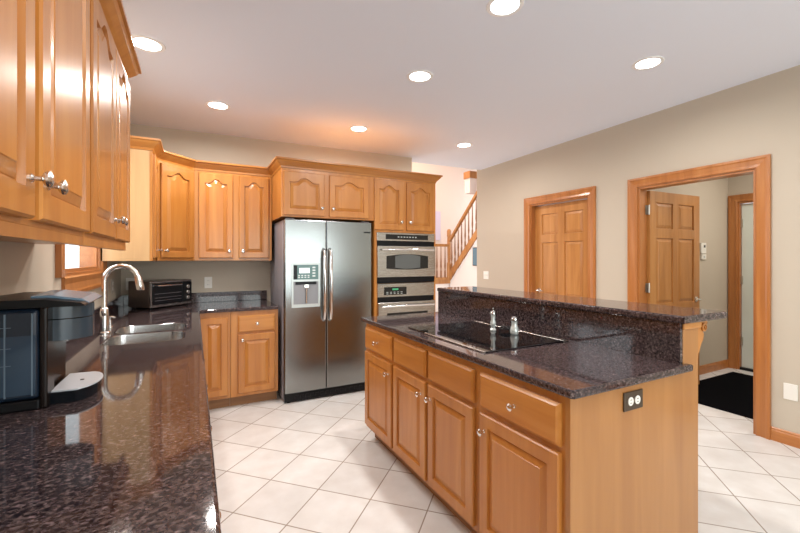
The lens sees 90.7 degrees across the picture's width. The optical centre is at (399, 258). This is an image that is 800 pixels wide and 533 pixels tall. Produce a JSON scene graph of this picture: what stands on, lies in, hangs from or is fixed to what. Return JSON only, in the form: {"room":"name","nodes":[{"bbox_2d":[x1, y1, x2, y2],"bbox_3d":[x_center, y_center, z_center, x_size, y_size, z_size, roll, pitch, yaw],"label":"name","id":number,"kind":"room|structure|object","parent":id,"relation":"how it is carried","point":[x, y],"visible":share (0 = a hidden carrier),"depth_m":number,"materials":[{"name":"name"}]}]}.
{"room":"kitchen","nodes":[
{"label":"kitchen","id":0,"kind":"room"},
{"bbox_2d":[0,241,120,308],"bbox_3d":[-0.963,-0.030,0.378,0.120,2.780,7.560,0,0,-28],"label":"wall","id":1,"kind":"structure","parent":0,"point":[24,267],"depth_m":1.71,"materials":[{"name":"beige paint"}]},
{"bbox_2d":[0,0,89,244],"bbox_3d":[-0.849,-0.443,0.707,0.383,0.805,0.878,0,0,-28],"label":"upper cabinet","id":2,"kind":"object","parent":1,"relation":"attached to","point":[45,44],"visible":1,"depth_m":0.81,"materials":[{"name":"brown wood"}]},
{"bbox_2d":[0,0,129,250],"bbox_3d":[-1.240,-0.443,1.457,0.383,0.805,0.810,0,0,-28],"label":"upper cabinet","id":3,"kind":"object","parent":1,"relation":"attached to","point":[109,83],"visible":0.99,"depth_m":1.39,"materials":[{"name":"brown wood"}]},
{"bbox_2d":[99,0,141,78],"bbox_3d":[-1.018,-0.888,1.065,0.358,0.085,1.828,0,0,-28],"label":"crown molding","id":4,"kind":"structure","parent":3,"relation":"attached to","point":[113,10],"depth_m":1.57,"materials":[{"name":"brown wood"}]},
{"bbox_2d":[55,244,106,290],"bbox_3d":[-2.044,-0.323,2.482,0.146,1.045,1.180,0,0,-28],"label":"window","id":5,"kind":"structure","parent":1,"relation":"in","point":[88,276],"depth_m":2.50,"materials":[{"name":"brown wood"}]},
{"bbox_2d":[111,279,113,293],"bbox_3d":[-2.439,0.230,3.353,0.009,0.118,0.115,0,0,-28],"label":"electrical outlet","id":6,"kind":"object","parent":1,"relation":"attached to","point":[112,280],"visible":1,"depth_m":3.34,"materials":[{"name":"beige"}]},
{"bbox_2d":[101,148,162,260],"bbox_3d":[-2.128,-0.415,3.164,0.383,0.860,0.318,0,0,-28],"label":"upper cabinet","id":7,"kind":"object","parent":1,"relation":"attached to","point":[143,245],"visible":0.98,"depth_m":3.06,"materials":[{"name":"brown wood"}]},
{"bbox_2d":[66,290,266,342],"bbox_3d":[-0.979,0.396,1.976,1.327,0.101,4.709,0,0,-28],"label":"backsplash","id":8,"kind":"structure","parent":1,"relation":"attached to","point":[115,304],"depth_m":4.10,"materials":[{"name":"brown stone"}]},
{"bbox_2d":[156,160,193,260],"bbox_3d":[-2.235,-0.415,3.625,0.618,0.860,0.621,0,0,-28],"label":"upper cabinet","id":9,"kind":"object","parent":1,"relation":"attached to","point":[176,183],"visible":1,"depth_m":3.53,"materials":[{"name":"brown wood"}]},
{"bbox_2d":[121,124,411,301],"bbox_3d":[-1.335,-0.030,4.525,3.290,2.780,0.140,0,0,-28],"label":"wall","id":10,"kind":"structure","parent":0,"point":[245,275],"depth_m":4.20,"materials":[{"name":"beige paint"}]},
{"bbox_2d":[126,278,134,289],"bbox_3d":[-2.587,0.240,3.789,0.072,0.118,0.009,0,0,-28],"label":"electrical outlet","id":11,"kind":"object","parent":10,"relation":"attached to","point":[127,279],"visible":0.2,"depth_m":3.78,"materials":[{"name":"white"}]},
{"bbox_2d":[204,277,211,287],"bbox_3d":[-1.990,0.245,4.099,0.072,0.118,0.009,0,0,-28],"label":"electrical outlet","id":12,"kind":"object","parent":10,"relation":"attached to","point":[207,280],"visible":1,"depth_m":4.09,"materials":[{"name":"white plastic"}]},
{"bbox_2d":[194,170,271,260],"bbox_3d":[-1.705,-0.415,4.033,0.716,0.860,0.380,0,0,-28],"label":"upper cabinet","id":13,"kind":"object","parent":10,"relation":"attached to","point":[233,212],"visible":1,"depth_m":3.89,"materials":[{"name":"brown wood"}]},
{"bbox_2d":[272,168,373,223],"bbox_3d":[-0.856,-0.620,4.199,0.935,0.450,0.870,0,0,-28],"label":"upper cabinet","id":14,"kind":"object","parent":10,"relation":"attached to","point":[299,194],"visible":0.99,"depth_m":3.84,"materials":[{"name":"brown wood"}]},
{"bbox_2d":[130,135,442,183],"bbox_3d":[-1.039,-0.888,4.014,3.079,0.085,0.840,0,0,-30],"label":"crown molding","id":15,"kind":"structure","parent":14,"relation":"attached to","point":[136,142],"depth_m":3.82,"materials":[{"name":"brown wood"}]},
{"bbox_2d":[412,162,476,286],"bbox_3d":[0.390,-1.440,10.079,6.200,5.600,0.120,0,0,-28],"label":"wall","id":16,"kind":"structure","parent":0,"point":[451,200],"depth_m":10.49,"materials":[{"name":"white paint"}]},
{"bbox_2d":[435,211,439,239],"bbox_3d":[0.894,-0.865,10.248,0.350,0.750,0.035,0,0,-28],"label":"window","id":17,"kind":"structure","parent":16,"relation":"in","point":[437,213],"depth_m":10.27,"materials":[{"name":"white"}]},
{"bbox_2d":[122,0,799,169],"bbox_3d":[1.058,-1.442,1.475,4.720,0.297,7.880,0,0,-28],"label":"ceiling","id":18,"kind":"structure","parent":0,"point":[545,74],"depth_m":2.77,"materials":[{"name":"white paint"}]},
{"bbox_2d":[132,35,165,52],"bbox_3d":[-1.554,-1.319,2.427,0.200,0.006,0.200,0,0,-28],"label":"recessed light","id":19,"kind":"object","parent":18,"relation":"in","point":[142,42],"visible":0.83,"depth_m":2.43,"materials":[{"name":"white"}]},
{"bbox_2d":[205,100,230,109],"bbox_3d":[-1.559,-1.315,3.382,0.200,0.006,0.200,0,0,-28],"label":"recessed light","id":20,"kind":"object","parent":18,"relation":"in","point":[213,104],"visible":1,"depth_m":3.38,"materials":[{"name":"white"}]},
{"bbox_2d":[349,125,368,131],"bbox_3d":[-0.421,-1.331,4.037,0.200,0.006,0.200,0,0,-28],"label":"recessed light","id":21,"kind":"object","parent":18,"relation":"in","point":[356,128],"visible":1,"depth_m":4.03,"materials":[{"name":"white"}]},
{"bbox_2d":[407,69,433,82],"bbox_3d":[0.147,-1.346,2.912,0.200,0.006,0.200,0,0,-28],"label":"recessed light","id":22,"kind":"object","parent":18,"relation":"in","point":[418,76],"visible":1,"depth_m":2.91,"materials":[{"name":"white"}]},
{"bbox_2d":[456,142,472,147],"bbox_3d":[0.759,-1.348,4.679,0.200,0.006,0.200,0,0,-28],"label":"recessed light","id":23,"kind":"object","parent":18,"relation":"in","point":[465,144],"visible":1,"depth_m":4.68,"materials":[{"name":"white"}]},
{"bbox_2d":[486,0,523,16],"bbox_3d":[0.562,-1.357,2.115,0.200,0.006,0.200,0,0,-28],"label":"recessed light","id":24,"kind":"object","parent":18,"relation":"in","point":[497,8],"visible":1,"depth_m":2.13,"materials":[{"name":"white"}]},
{"bbox_2d":[632,56,664,69],"bbox_3d":[1.741,-1.374,2.774,0.200,0.006,0.200,0,0,-28],"label":"recessed light","id":25,"kind":"object","parent":18,"relation":"in","point":[650,62],"visible":1,"depth_m":2.77,"materials":[{"name":"white"}]},
{"bbox_2d":[464,171,476,194],"bbox_3d":[1.952,-1.675,8.897,1.120,0.470,0.220,0,0,-28],"label":"trim","id":26,"kind":"structure","parent":0,"point":[470,177],"depth_m":8.61,"materials":[{"name":"white paint"}]},
{"bbox_2d":[209,368,799,532],"bbox_3d":[1.948,1.410,4.227,8.840,0.100,11.940,0,0,-28],"label":"floor","id":27,"kind":"structure","parent":0,"point":[314,465],"depth_m":2.47,"materials":[{"name":"beige tile"}]},
{"bbox_2d":[200,312,229,409],"bbox_3d":[-1.813,0.919,3.802,0.286,0.882,0.680,0,0,-28],"label":"base cabinet","id":28,"kind":"object","parent":27,"relation":"on","point":[215,327],"visible":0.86,"depth_m":3.53,"materials":[{"name":"brown wood"}]},
{"bbox_2d":[230,309,277,405],"bbox_3d":[-1.492,0.919,3.950,0.418,0.882,0.715,0,0,-28],"label":"base cabinet","id":29,"kind":"object","parent":27,"relation":"on","point":[253,334],"visible":0.98,"depth_m":3.67,"materials":[{"name":"brown wood"}]},
{"bbox_2d":[0,300,277,532],"bbox_3d":[-0.979,0.462,1.976,1.327,0.031,4.709,0,0,-28],"label":"countertop","id":30,"kind":"structure","parent":29,"relation":"on","point":[136,454],"depth_m":0.95,"materials":[{"name":"brown stone"}]},
{"bbox_2d":[0,290,102,413],"bbox_3d":[-1.159,0.277,1.273,0.320,0.339,0.272,0,0,-28],"label":"coffee maker","id":31,"kind":"object","parent":30,"relation":"on","point":[35,327],"visible":1,"depth_m":1.18,"materials":[{"name":"black plastic"}]},
{"bbox_2d":[50,374,101,404],"bbox_3d":[-1.077,0.428,1.328,0.115,0.036,0.230,0,0,-27],"label":"tray","id":32,"kind":"object","parent":31,"relation":"on","point":[68,388],"depth_m":1.27,"materials":[{"name":"white plastic"}]},
{"bbox_2d":[109,316,114,327],"bbox_3d":[-1.895,0.410,2.585,0.046,0.072,0.039,0,0,6],"label":"soap dispenser","id":33,"kind":"object","parent":30,"relation":"on","point":[110,317],"visible":0.77,"depth_m":2.58,"materials":[{"name":"silver metal"}]},
{"bbox_2d":[98,264,144,333],"bbox_3d":[-1.681,0.237,2.384,0.235,0.418,0.118,0,0,-28],"label":"kitchen faucet","id":34,"kind":"object","parent":30,"relation":"on","point":[104,310],"visible":1,"depth_m":2.37,"materials":[{"name":"silver metal"}]},
{"bbox_2d":[103,323,184,345],"bbox_3d":[-1.524,0.555,2.403,0.372,0.215,0.667,0,0,-28],"label":"sink","id":35,"kind":"object","parent":30,"relation":"in","point":[173,335],"visible":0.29,"depth_m":2.43,"materials":[{"name":"silver metal"}]},
{"bbox_2d":[128,279,191,309],"bbox_3d":[-2.206,0.321,3.675,0.297,0.250,0.450,0,0,18],"label":"toaster oven","id":36,"kind":"object","parent":30,"relation":"on","point":[159,292],"visible":1,"depth_m":3.52,"materials":[{"name":"black metal"}]},
{"bbox_2d":[271,218,371,402],"bbox_3d":[-0.841,0.486,4.186,0.885,1.747,0.837,0,0,-28],"label":"refrigerator","id":37,"kind":"object","parent":27,"relation":"on","point":[321,271],"visible":0.98,"depth_m":3.85,"materials":[{"name":"grey metal"}]},
{"bbox_2d":[365,323,403,464],"bbox_3d":[0.123,0.919,2.920,0.715,0.882,0.474,0,0,-28],"label":"base cabinet","id":38,"kind":"object","parent":27,"relation":"on","point":[379,343],"visible":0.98,"depth_m":2.73,"materials":[{"name":"brown wood"}]},
{"bbox_2d":[369,177,434,316],"bbox_3d":[-0.111,0.258,4.587,0.751,2.205,0.870,0,0,-28],"label":"tall cabinet","id":39,"kind":"object","parent":27,"relation":"on","point":[400,206],"visible":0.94,"depth_m":4.20,"materials":[{"name":"brown wood"}]},
{"bbox_2d":[377,282,434,315],"bbox_3d":[-0.038,0.628,4.458,0.693,0.740,0.633,0,0,-28],"label":"oven","id":40,"kind":"object","parent":39,"relation":"in","point":[393,298],"visible":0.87,"depth_m":4.22,"materials":[{"name":"silver metal"}]},
{"bbox_2d":[377,232,434,282],"bbox_3d":[-0.028,-0.013,4.437,0.705,0.531,0.579,0,0,-28],"label":"oven","id":41,"kind":"object","parent":39,"relation":"in","point":[401,257],"visible":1,"depth_m":4.22,"materials":[{"name":"silver metal"}]},
{"bbox_2d":[393,334,478,532],"bbox_3d":[0.431,0.919,2.328,0.715,0.882,0.859,0,0,-28],"label":"base cabinet","id":42,"kind":"object","parent":27,"relation":"on","point":[436,392],"visible":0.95,"depth_m":2.07,"materials":[{"name":"brown wood"}]},
{"bbox_2d":[361,291,692,398],"bbox_3d":[0.470,0.376,2.348,0.742,0.203,1.912,0,0,-28],"label":"countertop","id":43,"kind":"structure","parent":42,"relation":"on","point":[602,353],"depth_m":1.85,"materials":[{"name":"brown stone"}]},
{"bbox_2d":[408,320,567,352],"bbox_3d":[0.475,0.442,2.338,0.578,0.008,0.770,0,0,-28],"label":"cooktop","id":44,"kind":"object","parent":43,"relation":"in","point":[477,335],"visible":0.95,"depth_m":2.24,"materials":[{"name":"black glass"}]},
{"bbox_2d":[490,308,495,330],"bbox_3d":[0.571,0.368,2.422,0.040,0.141,0.040,0,0,-28],"label":"pepper mill","id":45,"kind":"object","parent":44,"relation":"on","point":[492,313],"visible":1,"depth_m":2.41,"materials":[{"name":"silver metal"}]},
{"bbox_2d":[499,326,510,331],"bbox_3d":[0.648,0.425,2.383,0.097,0.027,0.098,0,0,-28],"label":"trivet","id":46,"kind":"object","parent":44,"relation":"on","point":[501,327],"visible":0.76,"depth_m":2.38,"materials":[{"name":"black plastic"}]},
{"bbox_2d":[510,316,518,334],"bbox_3d":[0.667,0.387,2.303,0.050,0.104,0.050,0,0,-28],"label":"salt shaker","id":47,"kind":"object","parent":44,"relation":"on","point":[514,330],"visible":1,"depth_m":2.29,"materials":[{"name":"silver metal"}]},
{"bbox_2d":[435,191,476,311],"bbox_3d":[1.225,-0.675,8.411,2.400,4.070,3.590,0,0,-28],"label":"staircase","id":48,"kind":"structure","parent":27,"relation":"on","point":[466,274],"depth_m":8.68,"materials":[{"name":"brown wood"}]},
{"bbox_2d":[473,247,476,265],"bbox_3d":[1.578,-0.050,8.183,0.022,0.380,0.220,0,0,-28],"label":"framed picture","id":49,"kind":"object","parent":48,"relation":"attached to","point":[474,248],"visible":0.59,"depth_m":8.19,"materials":[{"name":"blue plastic"}]},
{"bbox_2d":[477,365,564,532],"bbox_3d":[0.740,0.919,1.736,0.715,0.882,0.474,0,0,-28],"label":"base cabinet","id":50,"kind":"object","parent":27,"relation":"on","point":[521,431],"visible":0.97,"depth_m":1.56,"materials":[{"name":"brown wood"}]},
{"bbox_2d":[565,321,707,532],"bbox_3d":[0.558,0.817,2.404,0.902,1.086,1.890,0,0,-28],"label":"island end panel","id":51,"kind":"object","parent":27,"relation":"on","point":[636,470],"depth_m":1.54,"materials":[{"name":"brown wood"}]},
{"bbox_2d":[437,286,726,323],"bbox_3d":[0.912,0.257,2.566,0.368,0.033,1.890,0,0,-28],"label":"bar","id":52,"kind":"object","parent":51,"relation":"on","point":[674,314],"visible":1,"depth_m":2.08,"materials":[{"name":"brown stone"}]},
{"bbox_2d":[623,389,642,411],"bbox_3d":[0.901,0.545,1.523,0.118,0.072,0.009,0,0,-28],"label":"electrical outlet","id":53,"kind":"object","parent":51,"relation":"attached to","point":[632,400],"visible":1,"depth_m":1.52,"materials":[{"name":"brown"}]},
{"bbox_2d":[628,397,633,405],"bbox_3d":[0.883,0.545,1.511,0.033,0.033,0.003,0,0,-28],"label":"socket","id":54,"kind":"object","parent":53,"relation":"attached to","point":[630,399],"depth_m":1.51,"materials":[{"name":"grey plastic"}]},
{"bbox_2d":[635,395,639,403],"bbox_3d":[0.920,0.545,1.530,0.033,0.033,0.003,0,0,-28],"label":"socket","id":55,"kind":"object","parent":53,"relation":"attached to","point":[637,397],"depth_m":1.53,"materials":[{"name":"grey plastic"}]},
{"bbox_2d":[698,372,752,418],"bbox_3d":[3.559,1.355,3.916,1.530,0.010,1.060,0,0,-28],"label":"door mat","id":56,"kind":"object","parent":27,"relation":"on","point":[732,392],"visible":0.32,"depth_m":3.96,"materials":[{"name":"black fabric"}]},
{"bbox_2d":[477,65,799,433],"bbox_3d":[3.050,-0.040,2.631,0.120,2.800,7.850,0,0,-28],"label":"wall","id":57,"kind":"structure","parent":0,"point":[760,116],"depth_m":3.60,"materials":[{"name":"beige paint"}]},
{"bbox_2d":[483,271,488,278],"bbox_3d":[1.278,0.240,5.885,0.016,0.118,0.116,0,0,-28],"label":"light switch","id":58,"kind":"object","parent":57,"relation":"attached to","point":[485,273],"visible":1,"depth_m":5.88,"materials":[{"name":"white plastic"}]},
{"bbox_2d":[524,186,595,297],"bbox_3d":[1.928,0.285,4.761,0.144,2.150,1.035,0,0,-28],"label":"door","id":59,"kind":"structure","parent":57,"relation":"in","point":[560,227],"depth_m":4.75,"materials":[{"name":"brown wood"}]},
{"bbox_2d":[627,154,770,439],"bbox_3d":[2.968,0.285,3.687,0.999,2.150,1.100,0,0,-28],"label":"door","id":60,"kind":"structure","parent":57,"relation":"in","point":[663,228],"depth_m":3.88,"materials":[{"name":"brown wood"}]},
{"bbox_2d":[770,426,799,448],"bbox_3d":[3.799,1.310,1.047,0.014,0.100,4.350,0,0,-28],"label":"baseboard","id":61,"kind":"structure","parent":57,"relation":"attached to","point":[779,435],"depth_m":2.90,"materials":[{"name":"brown wood"}]},
{"bbox_2d":[783,383,797,401],"bbox_3d":[2.848,0.970,2.881,0.006,0.118,0.078,0,0,-28],"label":"blank plate","id":62,"kind":"object","parent":57,"relation":"attached to","point":[790,391],"visible":1,"depth_m":2.88,"materials":[{"name":"white plastic"}]},
{"bbox_2d":[647,178,727,365],"bbox_3d":[3.271,0.010,4.577,2.070,2.700,0.100,0,0,-28],"label":"wall","id":63,"kind":"structure","parent":0,"point":[713,194],"depth_m":4.80,"materials":[{"name":"beige paint"}]},
{"bbox_2d":[700,254,705,259],"bbox_3d":[3.592,-0.025,4.675,0.100,0.064,0.024,0,0,-28],"label":"control panel","id":64,"kind":"object","parent":63,"relation":"attached to","point":[702,256],"visible":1,"depth_m":4.66,"materials":[{"name":"white plastic"}]},
{"bbox_2d":[700,243,705,253],"bbox_3d":[3.583,-0.128,4.670,0.110,0.125,0.024,0,0,-28],"label":"thermostat","id":65,"kind":"object","parent":63,"relation":"attached to","point":[702,245],"visible":0.89,"depth_m":4.66,"materials":[{"name":"white plastic"}]},
{"bbox_2d":[700,359,727,374],"bbox_3d":[3.253,1.310,4.504,1.970,0.100,0.014,0,0,-28],"label":"baseboard","id":66,"kind":"structure","parent":63,"relation":"attached to","point":[719,365],"depth_m":4.78,"materials":[{"name":"brown wood"}]},
{"bbox_2d":[728,174,752,195],"bbox_3d":[4.606,0.010,4.145,0.100,2.700,1.900,0,0,-28],"label":"wall","id":67,"kind":"structure","parent":0,"point":[738,185],"depth_m":4.85,"materials":[{"name":"beige paint"}]},
{"bbox_2d":[728,193,752,371],"bbox_3d":[4.406,0.285,4.503,0.124,2.150,1.060,0,0,-28],"label":"door","id":68,"kind":"structure","parent":67,"relation":"in","point":[740,207],"depth_m":4.87,"materials":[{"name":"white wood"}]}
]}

